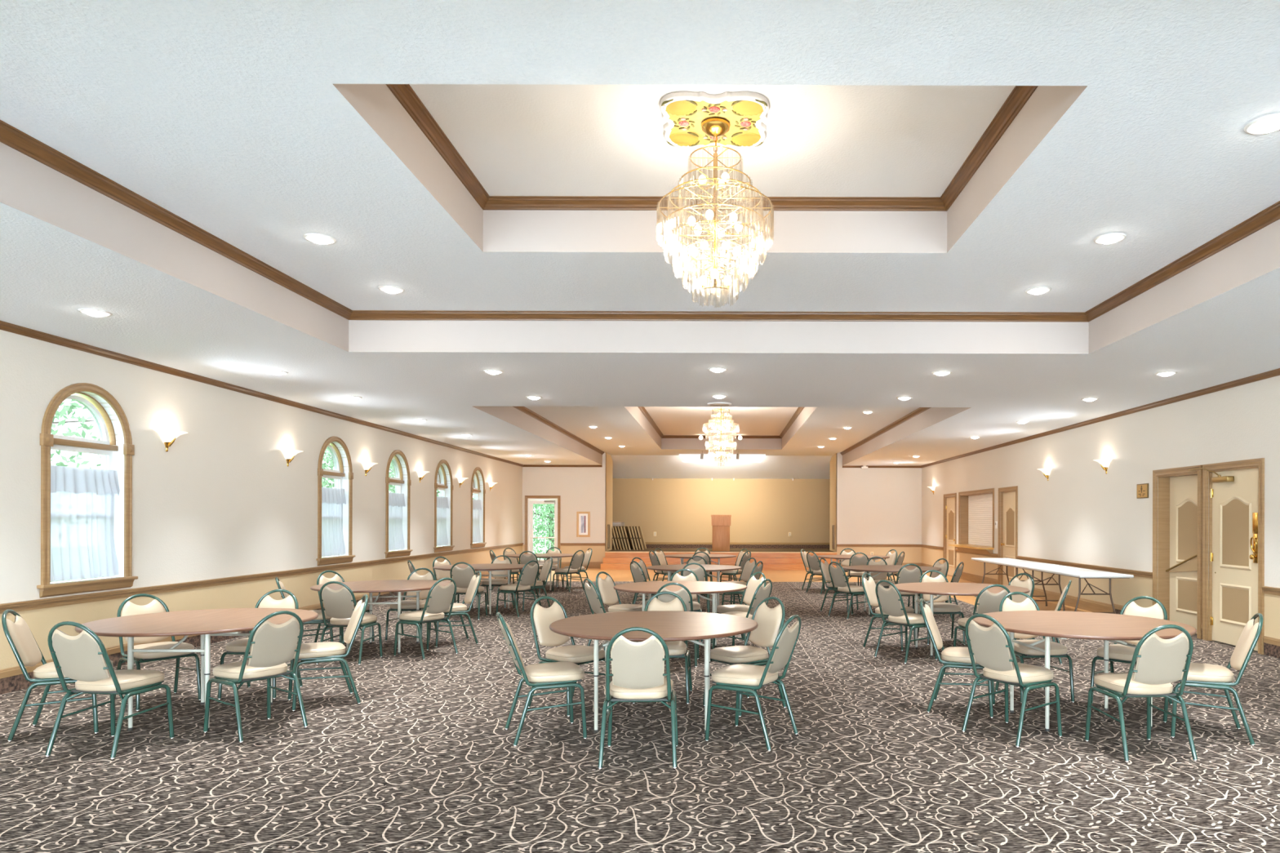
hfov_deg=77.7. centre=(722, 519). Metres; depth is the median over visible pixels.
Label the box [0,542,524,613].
trim
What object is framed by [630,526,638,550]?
platform section
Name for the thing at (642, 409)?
trim
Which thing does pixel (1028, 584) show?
banquet chair
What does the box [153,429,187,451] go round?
wall sconce
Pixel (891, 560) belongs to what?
banquet chair
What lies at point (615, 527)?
platform section
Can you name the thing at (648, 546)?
trim
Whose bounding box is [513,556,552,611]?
banquet chair
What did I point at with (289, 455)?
wall sconce
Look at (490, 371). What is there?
recessed light
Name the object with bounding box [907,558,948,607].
banquet chair
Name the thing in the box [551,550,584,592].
banquet chair
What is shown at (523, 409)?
trim
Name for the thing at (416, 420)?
recessed light
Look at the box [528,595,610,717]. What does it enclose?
banquet chair
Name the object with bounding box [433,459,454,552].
window
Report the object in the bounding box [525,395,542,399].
recessed light
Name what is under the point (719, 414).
chandelier
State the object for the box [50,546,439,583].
lawn
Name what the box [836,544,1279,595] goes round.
trim
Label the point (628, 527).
platform section
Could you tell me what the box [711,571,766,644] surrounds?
banquet chair
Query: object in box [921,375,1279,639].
wall
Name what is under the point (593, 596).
banquet chair
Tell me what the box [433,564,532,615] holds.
round table
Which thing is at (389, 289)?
recessed light
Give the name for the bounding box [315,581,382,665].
banquet chair
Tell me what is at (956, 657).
banquet chair
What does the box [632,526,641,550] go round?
platform section
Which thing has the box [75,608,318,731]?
round table
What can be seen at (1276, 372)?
trim
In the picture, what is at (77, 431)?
window
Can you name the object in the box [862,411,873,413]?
recessed light
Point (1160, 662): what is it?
banquet chair
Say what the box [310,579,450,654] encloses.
round table
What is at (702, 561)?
banquet chair
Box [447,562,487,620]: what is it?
banquet chair
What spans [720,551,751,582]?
banquet chair
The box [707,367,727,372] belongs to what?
recessed light
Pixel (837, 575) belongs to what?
banquet chair
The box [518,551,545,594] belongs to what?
banquet chair
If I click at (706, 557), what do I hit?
banquet chair
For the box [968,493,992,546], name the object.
roller shutter
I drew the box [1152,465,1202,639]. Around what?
door
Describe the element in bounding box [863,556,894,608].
banquet chair
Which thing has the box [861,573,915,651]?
banquet chair
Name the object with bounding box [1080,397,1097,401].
recessed light
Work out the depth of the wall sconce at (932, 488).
22.71 m
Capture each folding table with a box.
[635,526,646,550]
[971,558,1055,605]
[1015,564,1133,613]
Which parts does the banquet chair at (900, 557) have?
panel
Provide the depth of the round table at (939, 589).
8.80 m
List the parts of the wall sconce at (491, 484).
lamp shade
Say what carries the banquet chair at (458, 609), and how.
on the floor at (427, 762)
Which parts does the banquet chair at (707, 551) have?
backrest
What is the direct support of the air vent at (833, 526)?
in the wall at (677, 509)
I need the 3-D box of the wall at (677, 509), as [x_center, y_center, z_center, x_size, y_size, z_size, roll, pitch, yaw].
[-0.019,-0.345,25.750,12.240,3.700,3.100,0,0,0]
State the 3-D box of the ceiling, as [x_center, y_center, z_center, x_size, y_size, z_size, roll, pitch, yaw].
[-0.015,-1.935,11.650,12.240,1.040,31.300,0,0,0]
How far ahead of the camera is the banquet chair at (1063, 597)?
8.30 m
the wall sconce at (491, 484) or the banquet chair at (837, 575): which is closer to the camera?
the banquet chair at (837, 575)
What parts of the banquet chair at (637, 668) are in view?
leg, leg, backrest, panel, seat, leg, leg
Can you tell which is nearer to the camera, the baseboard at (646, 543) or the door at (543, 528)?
the door at (543, 528)
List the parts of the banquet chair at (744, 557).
leg, seat, panel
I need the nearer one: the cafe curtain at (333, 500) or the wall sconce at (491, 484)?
the cafe curtain at (333, 500)
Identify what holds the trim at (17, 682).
attached to the wall at (224, 500)
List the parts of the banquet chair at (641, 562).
backrest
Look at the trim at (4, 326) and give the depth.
9.32 m
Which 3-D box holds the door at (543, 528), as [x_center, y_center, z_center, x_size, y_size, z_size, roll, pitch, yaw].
[-5.521,0.378,24.245,1.090,2.225,0.150,0,0,0]
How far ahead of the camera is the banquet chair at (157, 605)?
6.49 m
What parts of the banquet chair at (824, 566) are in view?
backrest, leg, leg, seat, leg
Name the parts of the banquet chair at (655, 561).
panel, seat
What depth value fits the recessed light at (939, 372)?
8.82 m
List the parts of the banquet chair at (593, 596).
panel, backrest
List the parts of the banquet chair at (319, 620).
backrest, leg, seat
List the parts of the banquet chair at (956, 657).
backrest, leg, leg, seat, leg, leg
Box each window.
[36,382,137,597]
[315,436,355,565]
[384,449,412,558]
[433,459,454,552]
[470,466,486,548]
[948,488,994,555]
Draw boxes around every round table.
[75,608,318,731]
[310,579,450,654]
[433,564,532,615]
[504,553,573,591]
[549,610,758,733]
[613,581,746,647]
[646,564,741,606]
[664,554,736,575]
[817,555,889,567]
[844,564,941,616]
[888,582,1029,657]
[973,610,1196,732]
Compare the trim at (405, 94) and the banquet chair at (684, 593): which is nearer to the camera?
the trim at (405, 94)
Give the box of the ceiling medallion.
[659,91,768,148]
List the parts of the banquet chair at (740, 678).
leg, leg, seat, leg, backrest, panel, leg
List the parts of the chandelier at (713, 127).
bulb, bulb, bulb, bulb, bulb, bulb, bulb, bulb, bulb, chain, bulb, bulb, bulb, bulb, bulb, bulb, bulb, bulb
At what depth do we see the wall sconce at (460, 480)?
18.33 m
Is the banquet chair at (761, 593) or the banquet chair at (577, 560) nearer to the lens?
the banquet chair at (761, 593)
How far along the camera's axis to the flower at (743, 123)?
4.83 m
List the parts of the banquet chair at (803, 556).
backrest, leg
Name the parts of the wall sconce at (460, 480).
lamp shade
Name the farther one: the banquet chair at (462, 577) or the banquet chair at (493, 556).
the banquet chair at (493, 556)
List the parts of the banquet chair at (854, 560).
seat, backrest, panel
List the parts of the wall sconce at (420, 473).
lamp shade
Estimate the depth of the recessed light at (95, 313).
6.32 m
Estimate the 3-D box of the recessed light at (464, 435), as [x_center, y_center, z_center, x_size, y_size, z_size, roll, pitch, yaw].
[-5.066,-1.656,15.600,0.220,0.034,0.220,0,0,0]
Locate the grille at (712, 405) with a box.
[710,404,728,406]
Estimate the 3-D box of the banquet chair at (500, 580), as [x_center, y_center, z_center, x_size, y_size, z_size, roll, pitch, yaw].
[-3.879,1.061,13.569,0.480,0.869,0.589,0,0,2]
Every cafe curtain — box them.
[50,465,119,582]
[321,487,346,556]
[388,492,404,551]
[436,496,448,546]
[472,499,481,542]
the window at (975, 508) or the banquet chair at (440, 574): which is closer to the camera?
the banquet chair at (440, 574)
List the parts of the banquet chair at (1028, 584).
backrest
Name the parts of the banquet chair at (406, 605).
leg, leg, seat, backrest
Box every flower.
[678,120,688,126]
[708,106,719,112]
[740,120,751,127]
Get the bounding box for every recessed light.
[77,308,112,316]
[266,369,288,375]
[302,232,336,244]
[344,395,361,399]
[377,285,404,293]
[413,418,426,422]
[460,434,471,436]
[483,369,503,374]
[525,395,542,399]
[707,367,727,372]
[711,395,727,398]
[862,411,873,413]
[896,396,912,399]
[932,370,951,375]
[1015,421,1029,423]
[1025,286,1051,294]
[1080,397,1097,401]
[1093,232,1126,244]
[1155,371,1177,376]
[1244,112,1279,134]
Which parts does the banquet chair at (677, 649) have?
backrest, seat, leg, leg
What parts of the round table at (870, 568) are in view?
leg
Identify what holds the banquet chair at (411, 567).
on the floor at (427, 762)
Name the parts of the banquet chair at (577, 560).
leg, seat, leg, panel, leg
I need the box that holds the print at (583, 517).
[581,515,586,533]
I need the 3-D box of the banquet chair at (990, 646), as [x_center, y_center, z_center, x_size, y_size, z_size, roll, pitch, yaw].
[1.997,1.076,5.517,0.589,0.869,0.480,0,0,-33]
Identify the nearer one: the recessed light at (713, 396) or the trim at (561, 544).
the recessed light at (713, 396)
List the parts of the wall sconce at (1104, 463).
lamp shade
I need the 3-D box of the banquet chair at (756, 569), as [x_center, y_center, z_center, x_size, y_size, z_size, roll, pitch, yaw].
[0.322,1.072,12.268,0.589,0.869,0.480,0,0,25]
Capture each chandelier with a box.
[658,117,772,289]
[703,406,737,462]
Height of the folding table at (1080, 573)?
0.742 m
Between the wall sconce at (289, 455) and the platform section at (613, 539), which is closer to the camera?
the wall sconce at (289, 455)
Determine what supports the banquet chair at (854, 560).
on the floor at (427, 762)
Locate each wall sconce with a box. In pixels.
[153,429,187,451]
[280,449,302,466]
[360,462,377,475]
[416,471,429,482]
[457,477,467,487]
[488,482,497,491]
[926,486,935,494]
[1037,468,1052,480]
[1093,458,1112,474]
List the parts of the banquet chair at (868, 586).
backrest, leg, leg, seat, leg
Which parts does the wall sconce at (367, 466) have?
lamp shade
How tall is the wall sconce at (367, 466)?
0.232 m
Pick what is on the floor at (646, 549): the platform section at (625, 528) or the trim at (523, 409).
the platform section at (625, 528)
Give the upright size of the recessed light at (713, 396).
0.034 m
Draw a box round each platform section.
[612,526,619,550]
[612,532,617,550]
[613,526,622,550]
[617,526,625,550]
[619,526,628,550]
[622,526,632,550]
[626,526,635,550]
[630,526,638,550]
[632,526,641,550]
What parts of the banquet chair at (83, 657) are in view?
leg, panel, backrest, leg, seat, leg, leg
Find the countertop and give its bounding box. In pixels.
[948,544,994,549]
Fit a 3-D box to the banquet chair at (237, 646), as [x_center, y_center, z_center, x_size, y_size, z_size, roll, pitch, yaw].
[-3.965,1.060,6.820,0.480,0.869,0.589,0,0,-4]
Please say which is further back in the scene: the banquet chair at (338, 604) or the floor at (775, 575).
the floor at (775, 575)
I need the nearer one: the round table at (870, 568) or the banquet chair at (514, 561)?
the round table at (870, 568)
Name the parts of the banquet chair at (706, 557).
panel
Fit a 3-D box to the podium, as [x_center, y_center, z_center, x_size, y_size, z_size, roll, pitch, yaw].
[-0.051,0.425,25.043,0.640,1.140,0.535,0,0,0]
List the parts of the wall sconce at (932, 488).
lamp shade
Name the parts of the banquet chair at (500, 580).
leg, seat, backrest, leg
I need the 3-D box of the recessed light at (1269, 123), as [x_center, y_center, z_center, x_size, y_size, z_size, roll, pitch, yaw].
[2.825,-2.031,4.080,0.220,0.034,0.220,0,0,0]
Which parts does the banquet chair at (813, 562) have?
leg, panel, seat, leg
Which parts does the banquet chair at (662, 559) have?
backrest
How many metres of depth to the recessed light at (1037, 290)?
7.00 m
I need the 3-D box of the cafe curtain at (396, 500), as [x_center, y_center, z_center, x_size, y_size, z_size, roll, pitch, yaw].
[-6.197,0.040,14.912,0.077,1.083,0.935,0,0,0]
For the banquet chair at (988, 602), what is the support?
on the floor at (427, 762)
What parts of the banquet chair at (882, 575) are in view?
backrest, seat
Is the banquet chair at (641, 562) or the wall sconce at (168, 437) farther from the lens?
the banquet chair at (641, 562)
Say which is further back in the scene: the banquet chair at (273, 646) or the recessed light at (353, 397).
the recessed light at (353, 397)
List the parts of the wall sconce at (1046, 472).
lamp shade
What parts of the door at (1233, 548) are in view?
closer arm, panel moulding, panel moulding, panel, panel, pull handle, push plate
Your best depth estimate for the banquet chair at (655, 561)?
16.21 m
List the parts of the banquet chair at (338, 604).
leg, panel, backrest, leg, seat, leg, leg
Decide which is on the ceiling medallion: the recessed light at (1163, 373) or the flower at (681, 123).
the flower at (681, 123)
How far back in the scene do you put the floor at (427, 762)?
4.90 m
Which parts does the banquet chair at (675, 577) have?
backrest, seat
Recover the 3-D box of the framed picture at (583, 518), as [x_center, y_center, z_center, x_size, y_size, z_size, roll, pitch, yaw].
[-4.270,0.146,24.185,0.410,0.780,0.030,0,0,0]
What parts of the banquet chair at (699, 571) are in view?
panel, backrest, leg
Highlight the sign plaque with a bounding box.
[1137,483,1148,498]
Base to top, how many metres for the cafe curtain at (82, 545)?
1.083 m
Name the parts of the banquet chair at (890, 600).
leg, panel, backrest, seat, leg, leg, leg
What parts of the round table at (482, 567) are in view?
support rail, leg, leg, leg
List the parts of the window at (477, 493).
glass, sash, arch sash, sill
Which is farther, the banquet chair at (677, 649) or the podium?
the podium
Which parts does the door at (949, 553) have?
panel moulding, panel, panel moulding, panel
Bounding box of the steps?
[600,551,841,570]
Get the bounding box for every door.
[524,495,560,568]
[942,493,956,576]
[997,485,1017,585]
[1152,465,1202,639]
[1188,457,1264,654]
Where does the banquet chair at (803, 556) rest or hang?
on the floor at (427, 762)
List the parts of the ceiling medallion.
shell panel, shell panel, painted panel, shell panel, shell panel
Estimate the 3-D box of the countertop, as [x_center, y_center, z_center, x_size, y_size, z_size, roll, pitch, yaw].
[6.046,0.656,19.055,0.496,0.040,2.630,0,0,0]
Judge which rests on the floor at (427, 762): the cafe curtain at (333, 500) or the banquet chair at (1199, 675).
the banquet chair at (1199, 675)
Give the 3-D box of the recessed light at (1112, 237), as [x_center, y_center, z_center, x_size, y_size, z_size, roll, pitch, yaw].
[2.815,-2.031,5.740,0.220,0.034,0.220,0,0,0]
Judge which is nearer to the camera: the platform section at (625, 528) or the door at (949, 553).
the door at (949, 553)
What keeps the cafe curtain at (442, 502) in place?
attached to the window at (442, 489)
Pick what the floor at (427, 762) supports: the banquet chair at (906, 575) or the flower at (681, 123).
the banquet chair at (906, 575)
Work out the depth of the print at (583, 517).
24.19 m
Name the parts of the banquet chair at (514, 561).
backrest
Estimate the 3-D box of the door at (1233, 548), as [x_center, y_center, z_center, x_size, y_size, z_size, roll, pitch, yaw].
[6.190,0.414,9.583,0.298,2.215,1.395,0,0,0]
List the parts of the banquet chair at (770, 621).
leg, seat, leg, backrest, leg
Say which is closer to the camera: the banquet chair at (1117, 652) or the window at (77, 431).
the banquet chair at (1117, 652)
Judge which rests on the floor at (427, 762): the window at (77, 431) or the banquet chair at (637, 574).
the banquet chair at (637, 574)
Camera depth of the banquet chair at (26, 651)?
5.42 m
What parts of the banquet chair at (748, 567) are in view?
seat, backrest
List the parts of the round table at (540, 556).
support rail, leg, leg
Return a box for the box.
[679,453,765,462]
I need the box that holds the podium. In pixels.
[711,515,731,551]
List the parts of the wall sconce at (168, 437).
lamp shade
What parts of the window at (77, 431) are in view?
glass, arch sash, sash, sill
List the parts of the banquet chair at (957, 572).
leg, panel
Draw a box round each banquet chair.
[1,609,115,742]
[44,621,174,759]
[115,593,200,711]
[203,610,307,743]
[217,589,302,700]
[275,577,333,641]
[287,594,368,711]
[314,570,374,643]
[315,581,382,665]
[385,568,436,641]
[393,577,457,660]
[407,560,426,599]
[429,570,481,647]
[432,556,473,608]
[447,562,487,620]
[480,555,513,608]
[489,550,519,592]
[495,560,539,617]
[496,612,586,746]
[502,547,522,581]
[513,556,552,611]
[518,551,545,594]
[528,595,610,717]
[537,546,562,587]
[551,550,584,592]
[562,547,592,589]
[582,578,640,662]
[595,571,642,640]
[598,626,678,770]
[630,560,652,608]
[631,557,654,604]
[631,591,692,704]
[648,550,678,581]
[654,548,672,581]
[655,582,699,667]
[670,568,702,643]
[680,563,710,613]
[686,555,710,608]
[691,551,711,581]
[694,547,712,582]
[702,596,786,717]
[705,614,801,751]
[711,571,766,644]
[712,578,772,655]
[719,548,747,581]
[719,557,756,604]
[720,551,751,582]
[721,560,763,604]
[800,549,829,591]
[805,551,831,595]
[819,557,858,613]
[827,561,871,619]
[840,548,861,586]
[845,552,868,594]
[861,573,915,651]
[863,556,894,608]
[873,551,904,582]
[874,579,937,664]
[884,549,897,584]
[895,564,922,613]
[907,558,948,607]
[917,569,965,644]
[919,598,995,718]
[922,561,964,619]
[953,584,1012,670]
[961,613,1062,748]
[995,591,1075,703]
[1008,573,1034,639]
[1014,580,1071,664]
[1084,624,1197,763]
[1090,595,1173,708]
[1163,613,1263,746]
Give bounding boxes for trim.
[0,120,1279,322]
[0,320,602,466]
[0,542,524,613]
[0,578,453,694]
[386,84,1038,211]
[513,406,931,455]
[560,542,604,546]
[612,544,829,548]
[637,406,804,438]
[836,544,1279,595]
[842,368,1279,467]
[1115,608,1279,658]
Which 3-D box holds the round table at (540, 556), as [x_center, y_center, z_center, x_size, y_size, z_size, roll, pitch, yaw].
[-3.863,1.125,16.850,1.527,0.740,1.527,0,0,0]
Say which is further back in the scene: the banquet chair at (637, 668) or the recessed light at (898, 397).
the recessed light at (898, 397)
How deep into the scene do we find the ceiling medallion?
4.76 m
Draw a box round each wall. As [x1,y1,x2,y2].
[0,329,522,670]
[522,452,921,563]
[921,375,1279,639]
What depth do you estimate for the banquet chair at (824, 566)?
13.02 m
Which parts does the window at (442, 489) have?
glass, sash, arch sash, sill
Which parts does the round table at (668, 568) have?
leg, leg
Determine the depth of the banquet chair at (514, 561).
17.40 m
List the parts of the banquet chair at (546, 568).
seat, leg, leg, leg, backrest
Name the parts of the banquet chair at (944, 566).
backrest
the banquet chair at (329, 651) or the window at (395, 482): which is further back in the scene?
the window at (395, 482)
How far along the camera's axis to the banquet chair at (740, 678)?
5.31 m
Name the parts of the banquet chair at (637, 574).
backrest, panel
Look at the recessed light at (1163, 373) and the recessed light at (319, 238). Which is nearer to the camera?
the recessed light at (319, 238)
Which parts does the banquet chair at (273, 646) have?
leg, leg, seat, leg, backrest, panel, leg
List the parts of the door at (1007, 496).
panel, panel moulding, panel moulding, panel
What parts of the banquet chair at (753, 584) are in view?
seat, backrest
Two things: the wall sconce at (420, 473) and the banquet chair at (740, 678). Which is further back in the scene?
the wall sconce at (420, 473)
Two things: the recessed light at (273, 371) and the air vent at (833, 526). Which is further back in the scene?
the air vent at (833, 526)
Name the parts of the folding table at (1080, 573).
leg, leg, leg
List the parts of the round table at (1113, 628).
leg, leg, leg, leg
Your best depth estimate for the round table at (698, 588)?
8.89 m
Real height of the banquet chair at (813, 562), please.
0.869 m
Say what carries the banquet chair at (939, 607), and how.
on the floor at (427, 762)
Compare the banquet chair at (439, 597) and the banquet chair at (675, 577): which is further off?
the banquet chair at (675, 577)
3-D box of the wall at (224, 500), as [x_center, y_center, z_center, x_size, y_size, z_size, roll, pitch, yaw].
[-6.260,-0.161,10.100,0.240,3.300,28.200,0,0,0]
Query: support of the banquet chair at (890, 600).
on the floor at (427, 762)
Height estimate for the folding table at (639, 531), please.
0.760 m
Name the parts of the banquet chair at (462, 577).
panel, backrest, seat, leg, leg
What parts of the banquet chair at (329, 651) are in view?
leg, leg, seat, leg, leg, backrest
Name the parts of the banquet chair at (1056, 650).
leg, leg, backrest, seat, leg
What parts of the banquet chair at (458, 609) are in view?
leg, leg, seat, leg, leg, backrest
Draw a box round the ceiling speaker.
[707,402,731,406]
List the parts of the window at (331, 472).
glass, sash, arch sash, sill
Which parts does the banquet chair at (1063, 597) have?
leg, backrest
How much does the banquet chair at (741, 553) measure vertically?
0.869 m
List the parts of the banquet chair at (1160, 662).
leg, leg, seat, leg, backrest, panel, leg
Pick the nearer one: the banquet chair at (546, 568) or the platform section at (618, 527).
the banquet chair at (546, 568)
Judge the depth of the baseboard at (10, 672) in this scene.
8.31 m
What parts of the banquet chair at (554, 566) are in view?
seat, backrest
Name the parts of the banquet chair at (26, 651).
backrest, leg, leg, seat, leg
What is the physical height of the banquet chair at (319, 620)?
0.869 m
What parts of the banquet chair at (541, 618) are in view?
leg, backrest, leg, leg, seat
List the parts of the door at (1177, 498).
sloping rail, rail panel, panel moulding, panel moulding, panel, panel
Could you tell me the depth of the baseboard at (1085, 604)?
13.82 m
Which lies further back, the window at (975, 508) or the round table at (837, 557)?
the window at (975, 508)
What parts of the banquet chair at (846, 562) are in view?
backrest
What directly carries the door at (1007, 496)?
in the wall at (1083, 513)
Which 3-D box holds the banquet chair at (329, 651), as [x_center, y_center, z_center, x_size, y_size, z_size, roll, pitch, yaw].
[-3.235,1.062,6.481,0.589,0.869,0.480,0,0,-33]
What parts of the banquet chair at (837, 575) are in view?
leg, backrest, panel, seat, leg, leg, leg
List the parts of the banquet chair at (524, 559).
backrest, panel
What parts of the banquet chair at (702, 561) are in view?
backrest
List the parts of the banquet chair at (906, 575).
seat, backrest, panel, leg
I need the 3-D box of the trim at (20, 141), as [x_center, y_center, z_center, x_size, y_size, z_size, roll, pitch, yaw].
[-0.100,-2.016,4.895,7.490,0.078,5.930,0,0,0]
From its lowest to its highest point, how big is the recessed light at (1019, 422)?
0.034 m
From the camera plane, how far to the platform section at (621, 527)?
25.65 m
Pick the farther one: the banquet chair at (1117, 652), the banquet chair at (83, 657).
the banquet chair at (1117, 652)
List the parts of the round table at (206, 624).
leg, leg, leg, leg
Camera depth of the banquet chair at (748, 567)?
13.16 m
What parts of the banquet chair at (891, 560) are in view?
backrest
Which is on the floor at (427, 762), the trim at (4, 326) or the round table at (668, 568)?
the round table at (668, 568)
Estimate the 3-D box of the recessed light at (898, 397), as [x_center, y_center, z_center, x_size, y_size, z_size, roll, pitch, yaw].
[2.464,-1.637,10.700,0.220,0.034,0.220,0,0,0]
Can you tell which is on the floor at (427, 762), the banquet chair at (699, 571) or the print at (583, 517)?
the banquet chair at (699, 571)
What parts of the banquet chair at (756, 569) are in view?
leg, panel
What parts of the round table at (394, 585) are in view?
leg, leg, leg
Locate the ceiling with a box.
[0,0,1279,479]
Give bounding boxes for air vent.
[607,524,609,548]
[831,524,835,549]
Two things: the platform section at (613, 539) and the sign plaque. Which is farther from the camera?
the platform section at (613, 539)
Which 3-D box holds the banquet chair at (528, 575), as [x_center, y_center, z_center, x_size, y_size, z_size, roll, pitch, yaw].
[-3.172,1.062,12.319,0.589,0.869,0.480,0,0,30]
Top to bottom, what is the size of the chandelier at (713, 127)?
1.140 m
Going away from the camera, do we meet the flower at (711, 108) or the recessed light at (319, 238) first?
the flower at (711, 108)
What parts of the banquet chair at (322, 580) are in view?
leg, backrest, leg, leg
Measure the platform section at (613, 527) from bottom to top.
0.760 m
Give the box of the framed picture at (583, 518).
[576,511,590,537]
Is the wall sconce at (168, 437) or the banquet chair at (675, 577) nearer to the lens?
the wall sconce at (168, 437)
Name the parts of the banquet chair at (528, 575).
leg, leg, seat, leg, backrest, panel, leg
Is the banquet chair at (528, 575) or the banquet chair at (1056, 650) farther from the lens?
the banquet chair at (528, 575)
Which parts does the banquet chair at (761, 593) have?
leg, leg, seat, backrest, panel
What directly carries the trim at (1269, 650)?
attached to the wall at (1083, 513)
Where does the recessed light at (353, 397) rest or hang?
in the ceiling
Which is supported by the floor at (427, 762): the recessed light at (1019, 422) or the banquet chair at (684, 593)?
the banquet chair at (684, 593)
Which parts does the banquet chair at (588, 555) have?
seat, leg, leg, backrest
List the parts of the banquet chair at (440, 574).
backrest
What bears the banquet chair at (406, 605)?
on the floor at (427, 762)
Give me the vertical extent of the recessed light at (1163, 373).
0.034 m
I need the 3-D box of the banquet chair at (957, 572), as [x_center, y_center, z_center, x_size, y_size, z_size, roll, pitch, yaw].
[3.416,1.080,12.206,0.589,0.869,0.480,0,0,32]
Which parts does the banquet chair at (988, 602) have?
leg, seat, backrest, panel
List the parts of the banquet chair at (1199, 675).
leg, leg, seat, leg, leg, backrest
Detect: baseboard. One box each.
[0,562,603,679]
[612,542,829,544]
[839,562,1279,646]
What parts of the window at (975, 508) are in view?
hatch casing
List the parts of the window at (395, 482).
glass, sash, arch sash, sill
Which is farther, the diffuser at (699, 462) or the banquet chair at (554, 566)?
the diffuser at (699, 462)
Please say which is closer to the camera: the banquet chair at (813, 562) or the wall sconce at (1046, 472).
the wall sconce at (1046, 472)
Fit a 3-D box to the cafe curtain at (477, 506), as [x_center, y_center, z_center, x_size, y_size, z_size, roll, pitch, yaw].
[-6.197,0.040,19.772,0.077,1.083,0.935,0,0,0]
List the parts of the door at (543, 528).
glass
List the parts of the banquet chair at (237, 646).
leg, seat, leg, backrest, leg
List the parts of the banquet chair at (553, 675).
panel, backrest, leg, leg, seat, leg, leg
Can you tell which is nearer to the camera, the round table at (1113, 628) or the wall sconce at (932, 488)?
the round table at (1113, 628)
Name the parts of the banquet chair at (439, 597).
leg, leg, seat, leg, backrest, panel, leg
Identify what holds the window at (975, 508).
in the wall at (1083, 513)
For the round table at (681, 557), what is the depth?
16.48 m
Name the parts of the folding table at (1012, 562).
leg, leg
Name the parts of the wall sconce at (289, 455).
lamp shade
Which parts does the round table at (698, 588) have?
leg, leg, leg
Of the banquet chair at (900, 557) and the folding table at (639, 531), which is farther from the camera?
the folding table at (639, 531)
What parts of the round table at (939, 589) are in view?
leg, leg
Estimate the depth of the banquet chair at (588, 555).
17.24 m
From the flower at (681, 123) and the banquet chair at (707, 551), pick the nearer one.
the flower at (681, 123)
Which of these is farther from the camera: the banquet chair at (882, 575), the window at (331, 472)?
the banquet chair at (882, 575)
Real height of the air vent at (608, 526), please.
0.760 m
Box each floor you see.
[0,581,1279,852]
[480,568,1091,612]
[606,547,833,551]
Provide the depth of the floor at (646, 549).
25.47 m
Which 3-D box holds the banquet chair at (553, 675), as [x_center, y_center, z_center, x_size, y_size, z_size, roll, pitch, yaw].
[-1.272,1.067,5.500,0.589,0.869,0.480,0,0,-22]
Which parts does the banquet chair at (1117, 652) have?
leg, leg, seat, backrest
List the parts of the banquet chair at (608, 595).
backrest, seat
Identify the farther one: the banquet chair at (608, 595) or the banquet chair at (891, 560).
the banquet chair at (891, 560)
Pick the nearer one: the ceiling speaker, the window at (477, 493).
the ceiling speaker
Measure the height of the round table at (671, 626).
0.740 m
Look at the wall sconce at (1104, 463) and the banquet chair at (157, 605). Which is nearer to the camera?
the banquet chair at (157, 605)
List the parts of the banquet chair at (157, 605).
leg, leg, backrest, seat, leg, leg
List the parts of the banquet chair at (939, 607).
leg, backrest, seat, leg, leg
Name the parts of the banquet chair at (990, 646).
leg, panel, backrest, leg, seat, leg, leg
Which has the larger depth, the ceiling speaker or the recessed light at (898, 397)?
the ceiling speaker
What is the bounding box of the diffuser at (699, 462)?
[698,462,760,462]
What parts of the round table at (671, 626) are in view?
leg, leg, leg, leg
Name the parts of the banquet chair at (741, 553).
backrest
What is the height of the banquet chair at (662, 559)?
0.869 m
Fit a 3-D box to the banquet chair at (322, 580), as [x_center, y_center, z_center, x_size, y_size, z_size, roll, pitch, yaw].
[-4.595,1.059,9.550,0.589,0.869,0.480,0,0,29]
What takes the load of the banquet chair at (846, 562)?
on the floor at (427, 762)
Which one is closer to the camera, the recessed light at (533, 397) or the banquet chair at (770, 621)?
the banquet chair at (770, 621)
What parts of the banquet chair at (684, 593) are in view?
backrest, panel, leg, leg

